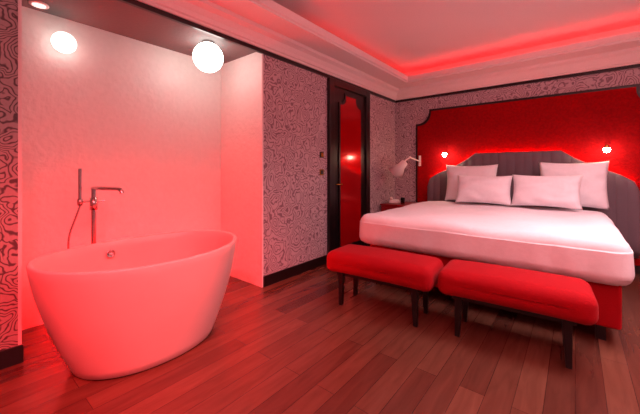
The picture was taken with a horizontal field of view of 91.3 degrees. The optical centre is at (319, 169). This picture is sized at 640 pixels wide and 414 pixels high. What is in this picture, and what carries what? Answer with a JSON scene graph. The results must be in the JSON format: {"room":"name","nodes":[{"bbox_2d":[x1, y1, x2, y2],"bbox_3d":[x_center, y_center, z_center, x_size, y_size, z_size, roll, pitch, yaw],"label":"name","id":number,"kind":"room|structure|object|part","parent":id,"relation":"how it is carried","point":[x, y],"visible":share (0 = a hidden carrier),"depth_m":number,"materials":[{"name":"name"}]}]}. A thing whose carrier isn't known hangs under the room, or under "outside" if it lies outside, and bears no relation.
{"room":"hotel room","nodes":[
{"label":"hotel room","id":0,"kind":"room"},
{"bbox_2d":[0,0,17,350],"bbox_3d":[-2.809,-0.015,1.417,0.545,2.530,2.045,0,0,39],"label":"wall pier","id":1,"kind":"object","parent":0,"point":[8,8],"visible":1,"depth_m":2.00,"materials":[{"name":"paper"}]},
{"bbox_2d":[0,344,23,369],"bbox_3d":[-2.586,1.192,1.244,0.020,0.115,2.060,0,0,39],"label":"baseboard","id":2,"kind":"structure","parent":1,"relation":"attached to","point":[9,357],"depth_m":1.99,"materials":[{"name":"black paint"}]},
{"bbox_2d":[18,0,21,344],"bbox_3d":[-1.957,-0.015,2.040,0.018,2.530,0.017,0,0,39],"label":"post","id":3,"kind":"object","parent":1,"relation":"attached to","point":[19,1],"visible":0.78,"depth_m":2.03,"materials":[{"name":"white paint"}]},
{"bbox_2d":[22,6,220,329],"bbox_3d":[-2.439,-0.015,2.381,0.100,2.530,4.006,0,0,39],"label":"wall","id":4,"kind":"structure","parent":0,"point":[142,119],"depth_m":2.91,"materials":[{"name":"white paint"}]},
{"bbox_2d":[51,32,76,52],"bbox_3d":[-2.101,-1.040,2.565,0.192,0.164,0.164,0,0,39],"label":"wall lamp","id":5,"kind":"object","parent":4,"relation":"attached to","point":[63,42],"visible":1,"depth_m":2.51,"materials":[{"name":"beige"}]},
{"bbox_2d":[22,0,254,63],"bbox_3d":[-2.177,-1.540,2.102,0.859,0.520,3.906,0,0,39],"label":"ceiling alcove","id":6,"kind":"structure","parent":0,"point":[114,16],"depth_m":2.75,"materials":[{"name":"white paint"}]},
{"bbox_2d":[28,0,48,8],"bbox_3d":[-2.164,-1.272,2.410,0.120,0.016,0.120,0,0,39],"label":"recessed light","id":7,"kind":"object","parent":6,"relation":"in","point":[36,3],"depth_m":2.39,"materials":[{"name":"white glass"}]},
{"bbox_2d":[193,40,222,72],"bbox_3d":[-1.118,-1.130,3.131,0.290,0.300,0.290,0,0,39],"label":"ceiling lamp","id":8,"kind":"object","parent":6,"relation":"attached to","point":[207,56],"visible":1,"depth_m":3.04,"materials":[{"name":"beige"}]},
{"bbox_2d":[221,52,260,286],"bbox_3d":[-0.913,-0.015,3.582,0.747,2.530,0.014,0,0,39],"label":"wall","id":9,"kind":"structure","parent":0,"point":[240,77],"depth_m":3.56,"materials":[{"name":"white paint"}]},
{"bbox_2d":[0,264,639,413],"bbox_3d":[0.794,1.300,1.721,5.945,0.100,7.270,0,0,39],"label":"floor","id":10,"kind":"structure","parent":0,"point":[287,346],"depth_m":2.01,"materials":[{"name":"brown wood"}]},
{"bbox_2d":[67,169,123,248],"bbox_3d":[-1.717,0.620,2.474,0.424,1.260,0.179,0,0,0],"label":"tub faucet","id":11,"kind":"object","parent":10,"relation":"on","point":[93,200],"visible":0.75,"depth_m":2.47,"materials":[{"name":"silver metal"}]},
{"bbox_2d":[77,199,82,204],"bbox_3d":[-1.876,0.250,2.446,0.038,0.050,0.038,0,0,39],"label":"holder","id":12,"kind":"object","parent":11,"relation":"on","point":[79,201],"depth_m":2.43,"materials":[{"name":"silver metal"}]},
{"bbox_3d":[-1.678,0.156,2.462,0.369,0.052,0.039,0,0,22],"label":"spout","id":13,"kind":"part","parent":11,"relation":"part of","materials":[{"name":"silver metal"}]},
{"bbox_2d":[26,230,236,379],"bbox_3d":[-1.224,0.897,2.257,0.960,0.706,1.310,0,0,39],"label":"bathtub","id":14,"kind":"object","parent":10,"relation":"on","point":[126,306],"visible":1,"depth_m":1.89,"materials":[{"name":"white ceramic"}]},
{"bbox_2d":[327,244,442,326],"bbox_3d":[0.562,0.994,2.825,0.980,0.512,0.440,0,0,35],"label":"bench","id":15,"kind":"object","parent":10,"relation":"on","point":[415,273],"visible":0.91,"depth_m":2.65,"materials":[{"name":"red fabric"}]},
{"bbox_3d":[0.562,0.845,2.825,0.980,0.214,0.440,0,0,35],"label":"seat","id":16,"kind":"part","parent":15,"relation":"part of","materials":[{"name":"red fabric"}]},
{"bbox_2d":[380,201,418,210],"bbox_3d":[1.414,0.907,5.293,0.580,0.685,0.629,0,0,39],"label":"nightstand","id":17,"kind":"object","parent":10,"relation":"on","point":[384,206],"visible":0.03,"depth_m":5.18,"materials":[{"name":"red paint"}]},
{"bbox_2d":[389,197,399,203],"bbox_3d":[1.269,0.515,5.353,0.180,0.100,0.220,0,0,11],"label":"telephone","id":18,"kind":"object","parent":17,"relation":"on","point":[391,200],"visible":0.99,"depth_m":5.26,"materials":[{"name":"white plastic"}]},
{"bbox_2d":[359,201,634,340],"bbox_3d":[1.952,0.860,3.637,2.257,0.779,2.196,0,0,39],"label":"bed","id":19,"kind":"object","parent":10,"relation":"on","point":[586,245],"visible":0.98,"depth_m":2.70,"materials":[{"name":"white fabric"}]},
{"bbox_2d":[445,164,497,199],"bbox_3d":[2.237,0.195,4.657,0.723,0.554,0.224,0,0,42],"label":"pillow","id":20,"kind":"object","parent":19,"relation":"on","point":[488,170],"visible":0.5,"depth_m":4.69,"materials":[{"name":"white fabric"}]},
{"bbox_2d":[455,175,512,205],"bbox_3d":[2.252,0.270,4.328,0.700,0.392,0.228,0,0,37],"label":"pillow","id":21,"kind":"object","parent":19,"relation":"on","point":[494,190],"visible":1,"depth_m":4.24,"materials":[{"name":"white fabric"}]},
{"bbox_2d":[359,201,634,285],"bbox_3d":[1.926,0.649,3.606,2.257,0.356,2.116,0,0,39],"label":"duvet","id":22,"kind":"object","parent":19,"relation":"on","point":[586,245],"depth_m":2.76,"materials":[{"name":"white fabric"}]},
{"bbox_2d":[511,174,582,209],"bbox_3d":[2.790,0.260,3.880,0.720,0.401,0.239,0,0,41],"label":"pillow","id":23,"kind":"object","parent":19,"relation":"on","point":[552,191],"visible":1,"depth_m":3.80,"materials":[{"name":"white fabric"}]},
{"bbox_2d":[539,161,609,209],"bbox_3d":[3.144,0.180,3.903,0.694,0.574,0.219,0,0,36],"label":"pillow","id":24,"kind":"object","parent":19,"relation":"on","point":[593,189],"visible":0.58,"depth_m":3.75,"materials":[{"name":"white fabric"}]},
{"bbox_2d":[438,259,598,368],"bbox_3d":[1.388,0.994,2.288,0.940,0.512,0.440,0,0,35],"label":"bench","id":25,"kind":"object","parent":10,"relation":"on","point":[566,300],"visible":1,"depth_m":2.12,"materials":[{"name":"red fabric"}]},
{"bbox_3d":[1.388,0.845,2.288,0.940,0.213,0.440,0,0,35],"label":"seat","id":26,"kind":"part","parent":25,"relation":"part of","materials":[{"name":"red fabric"}]},
{"bbox_2d":[263,54,394,275],"bbox_3d":[0.096,-0.225,4.810,0.759,2.950,3.164,0,0,39],"label":"wall","id":27,"kind":"structure","parent":0,"point":[294,97],"depth_m":3.79,"materials":[{"name":"paper"}]},
{"bbox_2d":[117,0,395,102],"bbox_3d":[-0.840,-1.260,3.053,0.032,0.039,7.070,0,0,39],"label":"trim","id":28,"kind":"structure","parent":27,"relation":"attached to","point":[135,3],"depth_m":2.95,"materials":[{"name":"black paint"}]},
{"bbox_2d":[261,54,262,286],"bbox_3d":[-0.617,-0.015,3.342,0.016,2.530,0.020,0,0,39],"label":"trim","id":29,"kind":"structure","parent":27,"relation":"attached to","point":[261,54],"depth_m":3.33,"materials":[{"name":"white paint"}]},
{"bbox_2d":[137,0,407,100],"bbox_3d":[-0.674,-1.490,2.917,0.440,0.419,7.070,0,0,39],"label":"crown molding","id":30,"kind":"structure","parent":27,"relation":"attached to","point":[267,25],"depth_m":3.31,"materials":[{"name":"white paint"}]},
{"bbox_2d":[263,255,326,286],"bbox_3d":[0.398,1.192,4.564,0.020,0.115,3.164,0,0,39],"label":"baseboard","id":31,"kind":"structure","parent":27,"relation":"attached to","point":[278,276],"depth_m":3.68,"materials":[{"name":"black paint"}]},
{"bbox_2d":[327,77,369,253],"bbox_3d":[0.449,0.005,4.602,0.050,2.490,1.060,0,0,39],"label":"frame","id":32,"kind":"object","parent":27,"relation":"attached to","point":[332,83],"visible":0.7,"depth_m":4.24,"materials":[{"name":"black paint"}]},
{"bbox_2d":[335,87,364,248],"bbox_3d":[0.437,0.048,4.612,0.020,2.395,0.840,0,0,39],"label":"leaf","id":33,"kind":"object","parent":27,"relation":"attached to","point":[339,93],"visible":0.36,"depth_m":4.41,"materials":[{"name":"black paint"}]},
{"bbox_2d":[335,96,360,245],"bbox_3d":[0.435,0.005,4.546,0.059,2.130,0.634,0,0,39],"label":"door","id":34,"kind":"structure","parent":33,"relation":"attached to","point":[350,184],"depth_m":4.58,"materials":[{"name":"red glass"}]},
{"bbox_2d":[338,93,361,247],"bbox_3d":[0.451,0.005,4.601,0.015,2.210,0.600,0,0,39],"label":"trim","id":35,"kind":"structure","parent":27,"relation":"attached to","point":[345,94],"depth_m":4.39,"materials":[{"name":"black paint"}]},
{"bbox_2d":[272,0,639,72],"bbox_3d":[1.088,-1.750,1.481,5.186,0.100,7.270,0,0,39],"label":"ceiling","id":36,"kind":"structure","parent":0,"point":[406,36],"depth_m":3.66,"materials":[{"name":"white paint"}]},
{"bbox_2d":[395,67,639,201],"bbox_3d":[3.059,-0.225,4.499,5.945,2.950,0.100,0,0,39],"label":"wall","id":37,"kind":"structure","parent":0,"point":[408,114],"depth_m":5.12,"materials":[{"name":"paper"}]},
{"bbox_2d":[389,156,420,178],"bbox_3d":[1.465,-0.051,5.268,0.647,0.399,0.297,0,0,-11],"label":"wall lamp","id":38,"kind":"object","parent":37,"relation":"attached to","point":[397,170],"visible":1,"depth_m":5.15,"materials":[{"name":"white metal"}]},
{"bbox_3d":[1.307,-0.009,5.225,0.313,0.316,0.280,0,0,39],"label":"lamp shade","id":39,"kind":"part","parent":38,"relation":"part of","materials":[{"name":"white fabric"}]},
{"bbox_2d":[396,64,639,102],"bbox_3d":[3.315,-1.260,4.212,4.986,0.039,0.022,0,0,39],"label":"trim","id":40,"kind":"structure","parent":37,"relation":"attached to","point":[634,65],"depth_m":4.46,"materials":[{"name":"black paint"}]},
{"bbox_2d":[396,24,639,99],"bbox_3d":[3.183,-1.490,4.050,4.986,0.419,0.440,0,0,39],"label":"crown molding","id":41,"kind":"structure","parent":37,"relation":"attached to","point":[620,47],"depth_m":4.28,"materials":[{"name":"white paint"}]},
{"bbox_2d":[416,84,639,201],"bbox_3d":[2.869,0.055,4.577,3.020,2.190,0.020,0,0,39],"label":"border","id":42,"kind":"object","parent":37,"relation":"attached to","point":[637,86],"visible":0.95,"depth_m":4.51,"materials":[{"name":"black paint"}]},
{"bbox_2d":[417,87,639,265],"bbox_3d":[2.857,0.072,4.564,2.950,2.155,0.015,0,0,39],"label":"wall panel","id":43,"kind":"object","parent":37,"relation":"attached to","point":[580,125],"visible":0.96,"depth_m":4.35,"materials":[{"name":"red fabric"}]},
{"bbox_2d":[603,145,610,151],"bbox_3d":[3.549,-0.266,3.877,0.068,0.099,0.174,0,0,39],"label":"sconce","id":44,"kind":"object","parent":43,"relation":"attached to","point":[606,148],"visible":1,"depth_m":3.82,"materials":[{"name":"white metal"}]},
{"bbox_2d":[427,150,639,258],"bbox_3d":[2.813,0.395,4.510,2.520,1.310,0.124,0,0,39],"label":"headboard","id":45,"kind":"object","parent":37,"relation":"attached to","point":[623,193],"visible":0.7,"depth_m":4.17,"materials":[{"name":"grey fabric"}]},
{"bbox_2d":[634,265,639,273],"bbox_3d":[3.316,1.192,4.213,4.986,0.115,0.020,0,0,39],"label":"baseboard","id":46,"kind":"structure","parent":37,"relation":"attached to","point":[637,268],"depth_m":3.78,"materials":[{"name":"black paint"}]}
]}

